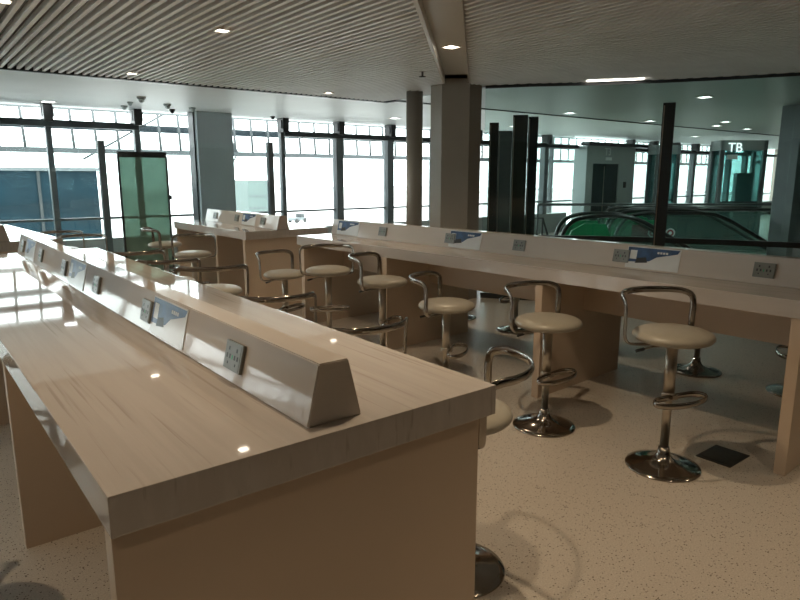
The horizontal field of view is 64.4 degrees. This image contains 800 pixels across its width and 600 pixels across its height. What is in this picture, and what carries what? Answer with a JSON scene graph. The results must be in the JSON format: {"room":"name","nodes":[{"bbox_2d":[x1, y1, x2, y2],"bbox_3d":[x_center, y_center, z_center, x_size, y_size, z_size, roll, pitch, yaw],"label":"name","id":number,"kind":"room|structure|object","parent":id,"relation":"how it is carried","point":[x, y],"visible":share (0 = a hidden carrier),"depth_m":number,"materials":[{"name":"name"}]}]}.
{"room":"public hall","nodes":[
{"label":"public hall","id":0,"kind":"room"},
{"bbox_2d":[0,0,799,148],"bbox_3d":[7.651,-3.086,9.254,36.000,0.250,18.700,-9,14,-37],"label":"ceiling","id":1,"kind":"structure","parent":0,"point":[373,50],"depth_m":6.33,"materials":[{"name":"metal"}]},
{"bbox_2d":[0,0,13,4],"bbox_3d":[-2.608,-1.976,4.163,0.114,0.038,0.114,-9,14,-37],"label":"recessed light","id":2,"kind":"object","parent":1,"relation":"in","point":[10,2],"visible":1,"depth_m":4.19,"materials":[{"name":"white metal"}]},
{"bbox_2d":[125,70,138,74],"bbox_3d":[-3.003,-2.551,7.108,0.114,0.038,0.114,-9,14,-37],"label":"recessed light","id":3,"kind":"object","parent":1,"relation":"in","point":[130,72],"visible":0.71,"depth_m":7.09,"materials":[{"name":"white metal"}]},
{"bbox_2d":[136,96,145,102],"bbox_3d":[-3.772,-2.919,9.261,0.128,0.088,0.128,-9,14,-37],"label":"security camera","id":4,"kind":"object","parent":1,"relation":"attached to","point":[140,99],"visible":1,"depth_m":9.23,"materials":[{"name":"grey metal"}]},
{"bbox_2d":[212,25,231,32],"bbox_3d":[-1.403,-2.141,5.009,0.114,0.038,0.114,-9,14,-37],"label":"recessed light","id":5,"kind":"object","parent":1,"relation":"in","point":[218,29],"visible":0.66,"depth_m":4.99,"materials":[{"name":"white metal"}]},
{"bbox_2d":[413,0,468,81],"bbox_3d":[-0.117,-1.414,1.097,0.322,0.105,13.650,1,11,7],"label":"trim","id":6,"kind":"structure","parent":1,"relation":"attached to","point":[442,21],"depth_m":5.37,"materials":[{"name":"beige paint"}]},
{"bbox_2d":[441,44,461,49],"bbox_3d":[0.488,-2.425,6.048,0.144,0.038,0.144,-9,14,-37],"label":"recessed light","id":7,"kind":"object","parent":6,"relation":"attached to","point":[449,46],"visible":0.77,"depth_m":6.04,"materials":[{"name":"white metal"}]},
{"bbox_2d":[587,78,643,81],"bbox_3d":[2.567,-2.628,7.583,0.652,0.006,0.120,3,11,16],"label":"light strip","id":8,"kind":"object","parent":1,"relation":"attached to","point":[626,78],"visible":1,"depth_m":7.55,"materials":[{"name":"white plastic"}]},
{"bbox_2d":[696,96,713,98],"bbox_3d":[4.444,-2.970,9.254,0.184,0.038,0.184,-9,14,-37],"label":"recessed light","id":9,"kind":"object","parent":1,"relation":"in","point":[701,97],"visible":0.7,"depth_m":9.25,"materials":[{"name":"white metal"}]},
{"bbox_2d":[0,214,799,599],"bbox_3d":[7.713,-0.077,9.762,36.000,0.350,18.500,-9,14,-37],"label":"floor","id":10,"kind":"structure","parent":0,"point":[566,517],"depth_m":3.29,"materials":[{"name":"stone"}]},
{"bbox_2d":[0,224,63,253],"bbox_3d":[-4.813,-0.353,7.271,1.140,1.145,2.600,-10,15,-41],"label":"bar table","id":11,"kind":"object","parent":10,"relation":"on","point":[9,235],"visible":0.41,"depth_m":6.52,"materials":[{"name":"beige wood"}]},
{"bbox_2d":[39,230,84,248],"bbox_3d":[-4.199,-0.384,7.956,0.504,0.943,0.499,-9,14,-37],"label":"bar stool","id":12,"kind":"object","parent":10,"relation":"on","point":[55,231],"visible":0.16,"depth_m":8.03,"materials":[{"name":"silver metal"}]},
{"bbox_2d":[59,234,107,250],"bbox_3d":[-3.686,-0.290,7.478,0.504,0.943,0.499,-9,14,-37],"label":"bar stool","id":13,"kind":"object","parent":10,"relation":"on","point":[67,235],"visible":0.19,"depth_m":7.56,"materials":[{"name":"silver metal"}]},
{"bbox_2d":[108,250,165,270],"bbox_3d":[-2.482,-0.007,6.002,0.495,0.953,0.500,-9,14,-37],"label":"bar stool","id":14,"kind":"object","parent":10,"relation":"on","point":[152,251],"visible":0.16,"depth_m":5.73,"materials":[{"name":"silver metal"}]},
{"bbox_2d":[116,151,174,273],"bbox_3d":[-3.686,-1.159,9.272,0.730,1.960,0.240,-8,14,-36],"label":"glass panel","id":15,"kind":"object","parent":10,"relation":"on","point":[145,196],"visible":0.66,"depth_m":9.20,"materials":[{"name":"green glass"}]},
{"bbox_2d":[26,138,275,251],"bbox_3d":[-5.525,-1.193,8.900,7.835,2.170,0.400,-6,12,-27],"label":"glass screen","id":16,"kind":"object","parent":10,"relation":"on","point":[100,145],"visible":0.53,"depth_m":9.36,"materials":[{"name":"clear glass"}]},
{"bbox_2d":[140,227,181,272],"bbox_3d":[-3.125,-0.477,8.381,0.500,0.963,0.523,-9,14,-37],"label":"bar stool","id":17,"kind":"object","parent":10,"relation":"on","point":[162,245],"visible":0.66,"depth_m":8.23,"materials":[{"name":"beige leather"}]},
{"bbox_2d":[136,258,201,283],"bbox_3d":[-1.967,0.105,5.426,0.495,0.953,0.500,-9,14,-37],"label":"bar stool","id":18,"kind":"object","parent":10,"relation":"on","point":[181,261],"visible":0.2,"depth_m":5.16,"materials":[{"name":"silver metal"}]},
{"bbox_2d":[171,233,216,283],"bbox_3d":[-2.477,-0.329,7.729,0.496,0.923,0.499,-9,14,-37],"label":"bar stool","id":19,"kind":"object","parent":10,"relation":"on","point":[187,254],"visible":0.56,"depth_m":7.65,"materials":[{"name":"beige leather"}]},
{"bbox_2d":[187,111,235,219],"bbox_3d":[-3.474,-2.067,11.862,0.730,2.750,0.400,-9,14,-37],"label":"wall column","id":20,"kind":"structure","parent":10,"relation":"on","point":[211,162],"depth_m":11.59,"materials":[{"name":"grey paint"}]},
{"bbox_2d":[175,264,248,295],"bbox_3d":[-1.424,0.204,4.843,0.495,0.983,0.500,-9,14,-37],"label":"bar stool","id":21,"kind":"object","parent":10,"relation":"on","point":[229,288],"visible":0.3,"depth_m":4.67,"materials":[{"name":"silver metal"}]},
{"bbox_2d":[0,233,495,599],"bbox_3d":[-1.674,0.362,3.612,1.140,1.145,4.930,-9,14,-37],"label":"bar table","id":22,"kind":"object","parent":10,"relation":"on","point":[223,445],"visible":1,"depth_m":1.85,"materials":[{"name":"beige wood"}]},
{"bbox_2d":[20,240,25,251],"bbox_3d":[-3.055,-0.438,5.142,0.014,0.090,0.120,9,3,-40],"label":"power outlet","id":23,"kind":"object","parent":22,"relation":"attached to","point":[23,243],"depth_m":5.10,"materials":[{"name":"black plastic"}]},
{"bbox_2d":[25,238,35,260],"bbox_3d":[-2.853,-0.389,4.899,0.004,0.150,0.380,9,3,-40],"label":"poster","id":24,"kind":"object","parent":22,"relation":"on","point":[30,251],"depth_m":4.89,"materials":[{"name":"white paper"}]},
{"bbox_2d":[38,248,43,261],"bbox_3d":[-2.565,-0.319,4.534,0.014,0.090,0.120,9,3,-40],"label":"power outlet","id":25,"kind":"object","parent":22,"relation":"attached to","point":[41,250],"depth_m":4.50,"materials":[{"name":"black plastic"}]},
{"bbox_2d":[60,259,67,275],"bbox_3d":[-2.082,-0.202,3.933,0.014,0.090,0.120,9,3,-40],"label":"power outlet","id":26,"kind":"object","parent":22,"relation":"attached to","point":[64,265],"depth_m":3.90,"materials":[{"name":"black plastic"}]},
{"bbox_2d":[68,258,86,290],"bbox_3d":[-1.874,-0.152,3.682,0.004,0.150,0.380,9,3,-40],"label":"poster","id":27,"kind":"object","parent":22,"relation":"on","point":[77,275],"depth_m":3.66,"materials":[{"name":"white paper"}]},
{"bbox_2d":[91,275,101,294],"bbox_3d":[-1.586,-0.082,3.317,0.014,0.090,0.120,9,3,-40],"label":"power outlet","id":28,"kind":"object","parent":22,"relation":"attached to","point":[97,279],"depth_m":3.29,"materials":[{"name":"black plastic"}]},
{"bbox_2d":[140,298,153,323],"bbox_3d":[-1.065,0.045,2.670,0.014,0.090,0.120,9,3,-40],"label":"power outlet","id":29,"kind":"object","parent":22,"relation":"attached to","point":[147,309],"depth_m":2.65,"materials":[{"name":"black plastic"}]},
{"bbox_2d":[149,295,188,349],"bbox_3d":[-0.907,0.083,2.480,0.004,0.150,0.380,9,3,-40],"label":"poster","id":30,"kind":"object","parent":22,"relation":"on","point":[168,316],"depth_m":2.47,"materials":[{"name":"white paper"}]},
{"bbox_2d":[223,339,246,374],"bbox_3d":[-0.520,0.177,1.992,0.014,0.090,0.120,9,3,-40],"label":"power outlet","id":31,"kind":"object","parent":22,"relation":"attached to","point":[235,358],"depth_m":1.97,"materials":[{"name":"grey plastic"}]},
{"bbox_2d":[174,209,327,308],"bbox_3d":[-2.087,-0.632,8.701,1.140,1.145,2.300,-9,14,-38],"label":"bar table","id":32,"kind":"object","parent":10,"relation":"on","point":[239,235],"visible":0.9,"depth_m":8.03,"materials":[{"name":"beige wood"}]},
{"bbox_2d":[234,214,239,220],"bbox_3d":[-2.205,-1.108,8.574,0.014,0.090,0.120,9,3,-40],"label":"power outlet","id":33,"kind":"object","parent":32,"relation":"attached to","point":[236,216],"depth_m":8.56,"materials":[{"name":"black plastic"}]},
{"bbox_2d":[241,213,256,225],"bbox_3d":[-1.980,-1.056,8.312,0.005,0.150,0.380,9,3,-41],"label":"poster","id":34,"kind":"object","parent":32,"relation":"on","point":[247,219],"depth_m":8.30,"materials":[{"name":"multicoloured paper"}]},
{"bbox_2d":[260,217,265,224],"bbox_3d":[-1.730,-0.997,8.005,0.014,0.090,0.120,9,3,-40],"label":"power outlet","id":35,"kind":"object","parent":32,"relation":"attached to","point":[262,219],"depth_m":7.99,"materials":[{"name":"black plastic"}]},
{"bbox_2d":[236,292,316,322],"bbox_3d":[-0.793,0.402,3.936,0.495,0.943,0.500,-9,14,-37],"label":"bar stool","id":36,"kind":"object","parent":10,"relation":"on","point":[278,299],"visible":0.14,"depth_m":3.66,"materials":[{"name":"silver metal"}]},
{"bbox_2d":[255,249,304,312],"bbox_3d":[-1.241,-0.071,6.592,0.495,0.853,0.499,-9,14,-37],"label":"bar stool","id":37,"kind":"object","parent":10,"relation":"on","point":[284,275],"visible":0.75,"depth_m":6.52,"materials":[{"name":"silver metal"}]},
{"bbox_2d":[299,244,354,326],"bbox_3d":[-0.669,-0.029,6.062,0.496,0.973,0.499,-9,14,-37],"label":"bar stool","id":38,"kind":"object","parent":10,"relation":"on","point":[327,272],"visible":0.74,"depth_m":5.97,"materials":[{"name":"silver metal"}]},
{"bbox_2d":[329,317,407,353],"bbox_3d":[-0.230,0.539,3.273,0.523,0.928,0.500,-9,14,-37],"label":"bar stool","id":39,"kind":"object","parent":10,"relation":"on","point":[403,323],"visible":0.15,"depth_m":2.98,"materials":[{"name":"silver metal"}]},
{"bbox_2d":[348,251,407,346],"bbox_3d":[-0.200,0.098,5.412,0.498,0.973,0.499,-9,14,-37],"label":"bar stool","id":40,"kind":"object","parent":10,"relation":"on","point":[381,282],"visible":0.66,"depth_m":5.34,"materials":[{"name":"silver metal"}]},
{"bbox_2d":[406,90,422,225],"bbox_3d":[0.201,-1.519,8.979,0.230,2.780,0.230,-9,14,-37],"label":"round column","id":41,"kind":"structure","parent":10,"relation":"on","point":[414,99],"depth_m":8.80,"materials":[{"name":"beige paint"}]},
{"bbox_2d":[408,271,474,368],"bbox_3d":[0.297,0.255,4.817,0.498,0.893,0.499,-9,14,-37],"label":"bar stool","id":42,"kind":"object","parent":10,"relation":"on","point":[446,306],"visible":0.8,"depth_m":4.73,"materials":[{"name":"beige leather"}]},
{"bbox_2d":[430,78,481,298],"bbox_3d":[0.740,-1.454,8.543,0.650,2.820,0.650,1,11,7],"label":"column","id":43,"kind":"structure","parent":10,"relation":"on","point":[455,134],"depth_m":8.17,"materials":[{"name":"beige paint"}]},
{"bbox_2d":[468,314,475,320],"bbox_3d":[0.737,-0.238,7.314,0.495,0.903,0.499,-9,14,-37],"label":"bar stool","id":44,"kind":"object","parent":10,"relation":"on","point":[470,316],"visible":0.02,"depth_m":7.33,"materials":[{"name":"silver metal"}]},
{"bbox_2d":[487,122,498,231],"bbox_3d":[1.289,-1.272,8.890,0.185,2.330,0.220,2,11,10],"label":"post","id":45,"kind":"object","parent":10,"relation":"on","point":[494,127],"visible":0.5,"depth_m":8.73,"materials":[{"name":"metal"}]},
{"bbox_2d":[496,131,511,232],"bbox_3d":[1.580,-1.409,9.721,0.260,2.280,0.160,2,11,10],"label":"post","id":46,"kind":"object","parent":10,"relation":"on","point":[505,137],"visible":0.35,"depth_m":9.60,"materials":[{"name":"metal"}]},
{"bbox_2d":[474,346,534,597],"bbox_3d":[0.289,0.680,2.575,0.498,0.918,0.499,-9,14,-37],"label":"bar stool","id":47,"kind":"object","parent":10,"relation":"on","point":[489,568],"visible":0.34,"depth_m":2.55,"materials":[{"name":"silver metal"}]},
{"bbox_2d":[496,296,530,334],"bbox_3d":[1.283,-0.118,6.699,0.495,0.903,0.499,-9,14,-37],"label":"bar stool","id":48,"kind":"object","parent":10,"relation":"on","point":[505,329],"visible":0.24,"depth_m":6.72,"materials":[{"name":"silver metal"}]},
{"bbox_2d":[509,115,527,233],"bbox_3d":[1.641,-1.316,8.854,0.260,2.430,0.180,2,11,11],"label":"post","id":49,"kind":"object","parent":10,"relation":"on","point":[520,122],"visible":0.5,"depth_m":8.71,"materials":[{"name":"metal"}]},
{"bbox_2d":[524,117,538,234],"bbox_3d":[1.940,-1.447,9.445,0.200,2.460,0.180,2,11,12],"label":"post","id":50,"kind":"object","parent":10,"relation":"on","point":[533,121],"visible":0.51,"depth_m":9.31,"materials":[{"name":"metal"}]},
{"bbox_2d":[524,217,548,234],"bbox_3d":[2.248,-0.947,10.788,0.933,0.935,0.530,2,11,11],"label":"barrier","id":51,"kind":"object","parent":10,"relation":"on","point":[543,221],"visible":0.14,"depth_m":10.45,"materials":[{"name":"grey metal"}]},
{"bbox_2d":[504,280,582,437],"bbox_3d":[0.921,0.370,4.135,0.526,0.928,0.499,-9,14,-37],"label":"bar stool","id":52,"kind":"object","parent":10,"relation":"on","point":[544,424],"visible":1,"depth_m":4.08,"materials":[{"name":"silver metal"}]},
{"bbox_2d":[297,219,799,475],"bbox_3d":[0.936,-0.013,5.535,1.140,1.145,4.980,-9,15,-40],"label":"bar table","id":53,"kind":"object","parent":10,"relation":"on","point":[743,295],"visible":0.95,"depth_m":4.82,"materials":[{"name":"beige wood"}]},
{"bbox_2d":[337,220,359,235],"bbox_3d":[-0.568,-0.785,6.927,0.004,0.150,0.380,8,3,-42],"label":"poster","id":54,"kind":"object","parent":53,"relation":"on","point":[344,227],"depth_m":6.92,"materials":[{"name":"paper"}]},
{"bbox_2d":[378,227,386,235],"bbox_3d":[-0.177,-0.699,6.480,0.014,0.090,0.120,8,3,-42],"label":"power outlet","id":55,"kind":"object","parent":53,"relation":"attached to","point":[382,231],"depth_m":6.47,"materials":[{"name":"grey plastic"}]},
{"bbox_2d":[444,233,455,243],"bbox_3d":[0.454,-0.561,5.770,0.014,0.090,0.120,8,3,-42],"label":"power outlet","id":56,"kind":"object","parent":53,"relation":"attached to","point":[449,238],"depth_m":5.76,"materials":[{"name":"grey plastic"}]},
{"bbox_2d":[448,230,482,249],"bbox_3d":[0.576,-0.534,5.640,0.004,0.150,0.380,8,3,-42],"label":"poster","id":57,"kind":"object","parent":53,"relation":"on","point":[457,239],"depth_m":5.63,"materials":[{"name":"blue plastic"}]},
{"bbox_2d":[512,239,525,250],"bbox_3d":[0.973,-0.447,5.186,0.014,0.090,0.120,8,3,-42],"label":"power outlet","id":58,"kind":"object","parent":53,"relation":"attached to","point":[517,244],"depth_m":5.18,"materials":[{"name":"grey plastic"}]},
{"bbox_2d":[612,249,629,262],"bbox_3d":[1.571,-0.315,4.513,0.014,0.090,0.120,8,3,-42],"label":"power outlet","id":59,"kind":"object","parent":53,"relation":"attached to","point":[618,255],"depth_m":4.51,"materials":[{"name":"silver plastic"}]},
{"bbox_2d":[625,246,681,272],"bbox_3d":[1.726,-0.281,4.346,0.004,0.150,0.380,8,3,-42],"label":"poster","id":60,"kind":"object","parent":53,"relation":"on","point":[655,259],"depth_m":4.34,"materials":[{"name":"white paper"}]},
{"bbox_2d":[752,262,776,278],"bbox_3d":[2.189,-0.179,3.817,0.014,0.090,0.120,8,3,-42],"label":"power outlet","id":61,"kind":"object","parent":53,"relation":"attached to","point":[760,270],"depth_m":3.81,"materials":[{"name":"black plastic"}]},
{"bbox_2d":[554,211,691,247],"bbox_3d":[6.072,0.692,10.962,6.764,4.338,0.920,1,11,7],"label":"escalator","id":62,"kind":"object","parent":10,"relation":"on","point":[579,226],"visible":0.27,"depth_m":10.55,"materials":[{"name":"black rubber"}]},
{"bbox_2d":[480,72,799,299],"bbox_3d":[4.713,-1.046,6.627,8.025,2.754,0.996,7,13,32],"label":"glass wall","id":63,"kind":"structure","parent":10,"relation":"on","point":[599,238],"depth_m":7.74,"materials":[{"name":"clear glass"}]},
{"bbox_2d":[536,203,771,244],"bbox_3d":[6.212,-1.644,14.187,6.349,1.028,0.060,0,11,-1],"label":"railing","id":64,"kind":"object","parent":10,"relation":"on","point":[538,204],"visible":0.58,"depth_m":14.07,"materials":[{"name":"grey metal"}]},
{"bbox_2d":[643,145,681,229],"bbox_3d":[7.780,-3.313,18.895,0.710,2.500,0.600,-1,11,-3],"label":"shaft","id":65,"kind":"object","parent":10,"relation":"on","point":[653,152],"visible":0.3,"depth_m":18.75,"materials":[{"name":"grey metal"}]},
{"bbox_2d":[652,102,675,245],"bbox_3d":[3.090,-1.059,7.512,0.195,2.440,0.190,4,12,21],"label":"post","id":66,"kind":"object","parent":10,"relation":"on","point":[668,115],"visible":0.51,"depth_m":7.37,"materials":[{"name":"metal"}]},
{"bbox_2d":[620,286,716,482],"bbox_3d":[1.485,0.450,3.559,0.515,0.993,0.499,-9,14,-37],"label":"bar stool","id":67,"kind":"object","parent":10,"relation":"on","point":[663,465],"visible":1,"depth_m":3.49,"materials":[{"name":"chrome"},{"name":"cream leather"}]},
{"bbox_2d":[676,348,721,377],"bbox_3d":[2.551,0.149,5.279,0.495,0.923,0.499,-9,14,-37],"label":"bar stool","id":68,"kind":"object","parent":10,"relation":"on","point":[695,369],"visible":0.23,"depth_m":5.31,"materials":[{"name":"silver metal"}]},
{"bbox_2d":[696,445,749,467],"bbox_3d":[1.902,0.917,3.742,0.250,0.006,0.200,-9,14,-37],"label":"floor hatch","id":69,"kind":"object","parent":10,"relation":"on","point":[717,454],"visible":1,"depth_m":3.74,"materials":[{"name":"black metal"}]},
{"bbox_2d":[703,140,768,235],"bbox_3d":[9.258,-3.080,17.548,1.256,2.560,0.619,0,11,-1],"label":"shaft","id":70,"kind":"object","parent":10,"relation":"on","point":[747,187],"visible":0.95,"depth_m":17.48,"materials":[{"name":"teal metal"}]},
{"bbox_2d":[765,345,787,397],"bbox_3d":[3.063,0.275,4.742,0.495,0.883,0.499,-9,14,-37],"label":"bar stool","id":71,"kind":"object","parent":10,"relation":"on","point":[776,389],"visible":0.28,"depth_m":4.84,"materials":[{"name":"silver metal"}]},
{"bbox_2d":[766,104,799,257],"bbox_3d":[6.597,-1.823,10.613,0.500,2.750,0.500,-4,12,-18],"label":"square column","id":72,"kind":"structure","parent":10,"relation":"on","point":[790,227],"depth_m":10.47,"materials":[{"name":"grey paint"}]},
{"bbox_2d":[63,201,771,259],"bbox_3d":[2.011,-1.903,16.762,36.000,0.550,0.200,-9,14,-37],"label":"wall","id":73,"kind":"structure","parent":0,"point":[552,220],"depth_m":16.76,"materials":[{"name":"grey paint"}]},
{"bbox_2d":[0,102,53,223],"bbox_3d":[-6.241,-1.968,9.920,1.480,2.200,0.290,-9,14,-37],"label":"window","id":74,"kind":"structure","parent":73,"relation":"in","point":[3,120],"depth_m":10.04,"materials":[{"name":"clear glass"}]},
{"bbox_2d":[40,103,137,240],"bbox_3d":[-5.158,-2.132,10.760,1.480,2.200,0.290,-9,14,-37],"label":"window","id":75,"kind":"structure","parent":73,"relation":"in","point":[46,109],"depth_m":10.44,"materials":[{"name":"black metal"}]},
{"bbox_2d":[129,109,192,234],"bbox_3d":[-4.091,-2.293,11.587,1.440,2.200,0.290,-9,14,-37],"label":"window","id":76,"kind":"structure","parent":73,"relation":"in","point":[136,115],"depth_m":11.07,"materials":[{"name":"black metal"}]},
{"bbox_2d":[242,116,281,212],"bbox_3d":[-2.996,-2.482,12.554,1.500,2.200,0.060,-9,14,-37],"label":"window","id":77,"kind":"structure","parent":73,"relation":"in","point":[280,211],"depth_m":12.84,"materials":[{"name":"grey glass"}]},
{"bbox_2d":[277,118,340,220],"bbox_3d":[-1.866,-2.630,13.311,1.430,2.200,0.290,-9,14,-37],"label":"window","id":78,"kind":"structure","parent":73,"relation":"in","point":[283,131],"depth_m":12.97,"materials":[{"name":"black metal"}]},
{"bbox_2d":[332,121,391,218],"bbox_3d":[-0.803,-2.791,14.136,1.480,2.200,0.290,-9,14,-37],"label":"window","id":79,"kind":"structure","parent":73,"relation":"in","point":[338,127],"depth_m":13.76,"materials":[{"name":"black metal"}]},
{"bbox_2d":[383,125,429,222],"bbox_3d":[0.280,-2.955,14.975,1.480,2.200,0.290,-9,14,-37],"label":"window frame","id":80,"kind":"structure","parent":73,"relation":"in","point":[390,130],"depth_m":14.58,"materials":[{"name":"black metal"}]},
{"bbox_2d":[428,128,430,219],"bbox_3d":[1.363,-3.119,15.814,1.480,2.200,0.290,-9,14,-37],"label":"window","id":81,"kind":"structure","parent":73,"relation":"in","point":[430,128],"depth_m":15.48,"materials":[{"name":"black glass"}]},
{"bbox_2d":[479,130,488,216],"bbox_3d":[2.446,-3.283,16.654,1.480,2.200,0.290,-9,14,-37],"label":"window","id":82,"kind":"structure","parent":73,"relation":"in","point":[484,148],"depth_m":16.57,"materials":[{"name":"black glass"}]},
{"bbox_2d":[510,133,548,213],"bbox_3d":[3.529,-3.447,17.493,1.480,2.200,0.290,-9,14,-37],"label":"window","id":83,"kind":"structure","parent":73,"relation":"in","point":[541,144],"depth_m":17.84,"materials":[{"name":"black glass"}]},
{"bbox_2d":[539,134,578,213],"bbox_3d":[4.612,-3.611,18.333,1.480,2.200,0.290,-9,14,-37],"label":"window","id":84,"kind":"structure","parent":73,"relation":"in","point":[557,163],"depth_m":18.38,"materials":[{"name":"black glass"}]},
{"bbox_2d":[626,140,649,202],"bbox_3d":[7.861,-4.103,20.851,1.480,2.200,0.290,-9,14,-37],"label":"window","id":85,"kind":"structure","parent":73,"relation":"in","point":[641,155],"depth_m":21.01,"materials":[{"name":"black glass"}]},
{"bbox_2d":[650,141,659,144],"bbox_3d":[8.944,-4.266,21.691,1.480,2.200,0.290,-9,14,-37],"label":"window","id":86,"kind":"structure","parent":73,"relation":"in","point":[651,142],"depth_m":21.02,"materials":[{"name":"black glass"}]},
{"bbox_2d":[673,142,696,202],"bbox_3d":[10.027,-4.430,22.530,1.480,2.200,0.290,-9,14,-37],"label":"window","id":87,"kind":"structure","parent":73,"relation":"in","point":[686,149],"depth_m":22.74,"materials":[{"name":"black glass"}]},
{"bbox_2d":[687,144,710,202],"bbox_3d":[11.110,-4.594,23.369,1.480,2.200,0.290,-9,14,-37],"label":"window","id":88,"kind":"structure","parent":73,"relation":"in","point":[699,165],"depth_m":23.39,"materials":[{"name":"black glass"}]},
{"bbox_2d":[707,151,732,200],"bbox_3d":[12.193,-4.758,24.209,1.480,2.200,0.290,-9,14,-37],"label":"window","id":89,"kind":"structure","parent":73,"relation":"in","point":[726,152],"depth_m":24.59,"materials":[{"name":"teal glass"}]},
{"bbox_2d":[723,151,748,200],"bbox_3d":[13.276,-4.922,25.048,1.480,2.200,0.290,-9,14,-37],"label":"window","id":90,"kind":"structure","parent":73,"relation":"in","point":[733,166],"depth_m":24.93,"materials":[{"name":"teal glass"}]},
{"bbox_2d":[742,151,751,172],"bbox_3d":[14.359,-5.086,25.888,1.480,2.200,0.290,-9,14,-37],"label":"window","id":91,"kind":"structure","parent":73,"relation":"in","point":[746,160],"depth_m":25.41,"materials":[{"name":"teal glass"}]},
{"bbox_2d":[762,149,776,201],"bbox_3d":[15.442,-5.250,26.727,1.480,2.200,0.290,-9,14,-37],"label":"window","id":92,"kind":"structure","parent":73,"relation":"in","point":[770,155],"depth_m":27.03,"materials":[{"name":"white glass"}]},
{"bbox_2d":[571,146,635,219],"bbox_3d":[6.262,-3.426,19.528,2.500,2.480,0.450,-9,14,-37],"label":"wall","id":93,"kind":"structure","parent":0,"point":[585,155],"depth_m":18.86,"materials":[{"name":"grey paint"}]},
{"bbox_2d":[590,162,618,223],"bbox_3d":[6.165,-3.141,19.265,1.350,2.020,0.080,-9,14,-37],"label":"door","id":94,"kind":"structure","parent":93,"relation":"in","point":[604,187],"depth_m":19.20,"materials":[{"name":"grey metal"}]},
{"bbox_2d":[605,148,611,159],"bbox_3d":[6.240,-4.363,19.011,0.380,0.357,0.016,-9,14,-37],"label":"sign","id":95,"kind":"object","parent":93,"relation":"attached to","point":[606,158],"visible":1,"depth_m":19.02,"materials":[{"name":"white plastic"}]},
{"bbox_2d":[581,141,651,148],"bbox_3d":[6.895,-4.709,19.365,4.100,0.100,0.300,-9,14,-37],"label":"trim","id":96,"kind":"structure","parent":93,"relation":"attached to","point":[606,144],"depth_m":18.85,"materials":[{"name":"metal"}]},
{"bbox_2d":[769,149,777,200],"bbox_3d":[21.917,-3.921,20.441,0.200,3.100,18.500,-9,14,-37],"label":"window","id":97,"kind":"structure","parent":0,"point":[776,150],"depth_m":27.46,"materials":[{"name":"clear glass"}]},
{"bbox_2d":[0,56,778,135],"bbox_3d":[4.397,-3.811,13.310,36.000,0.142,0.300,-9,14,-37],"label":"trim","id":98,"kind":"structure","parent":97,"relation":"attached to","point":[13,68],"depth_m":8.46,"materials":[{"name":"black metal"}]},
{"label":"outside","id":99,"kind":"structure","parent":0,"visible":0},
{"bbox_2d":[98,186,570,237],"bbox_3d":[-37.409,-19.835,134.806,410.000,0.300,380.000,-9,14,-37],"label":"ground","id":100,"kind":"structure","parent":99,"point":[298,198],"depth_m":141.16,"materials":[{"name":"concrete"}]},
{"bbox_2d":[0,167,101,239],"bbox_3d":[-24.008,-0.788,19.477,26.200,6.520,8.200,-9,14,-37],"label":"block","id":101,"kind":"object","parent":100,"relation":"on","point":[25,193],"visible":0.28,"depth_m":22.86,"materials":[{"name":"blue glass"}]},
{"bbox_2d":[235,180,267,213],"bbox_3d":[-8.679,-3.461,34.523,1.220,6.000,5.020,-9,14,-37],"label":"pier building","id":102,"kind":"structure","parent":100,"relation":"on","point":[251,195],"depth_m":32.20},
{"bbox_2d":[288,213,306,222],"bbox_3d":[-13.978,-11.174,86.541,1.400,1.200,2.600,7,13,31],"label":"vehicle","id":103,"kind":"object","parent":100,"relation":"on","point":[299,216],"visible":1,"depth_m":86.33,"materials":[{"name":"white metal"}]},
{"bbox_2d":[0,104,625,160],"bbox_3d":[-0.552,-1.203,17.739,39.000,8.001,0.468,-9,14,-37],"label":"canopy frame","id":104,"kind":"object","parent":100,"relation":"on","point":[158,129],"visible":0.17,"depth_m":13.65,"materials":[{"name":"grey metal"}]},
{"bbox_2d":[597,205,770,254],"bbox_3d":[7.522,-0.354,13.086,6.764,3.095,1.020,1,11,7],"label":"escalator","id":105,"kind":"object","parent":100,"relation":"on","point":[742,249],"visible":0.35,"depth_m":13.24,"materials":[{"name":"black rubber"}]},
{"bbox_2d":[607,209,767,250],"bbox_3d":[7.295,0.364,11.811,6.764,4.020,0.934,1,11,7],"label":"escalator","id":106,"kind":"object","parent":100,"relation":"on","point":[625,227],"visible":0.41,"depth_m":11.44,"materials":[{"name":"black rubber"}]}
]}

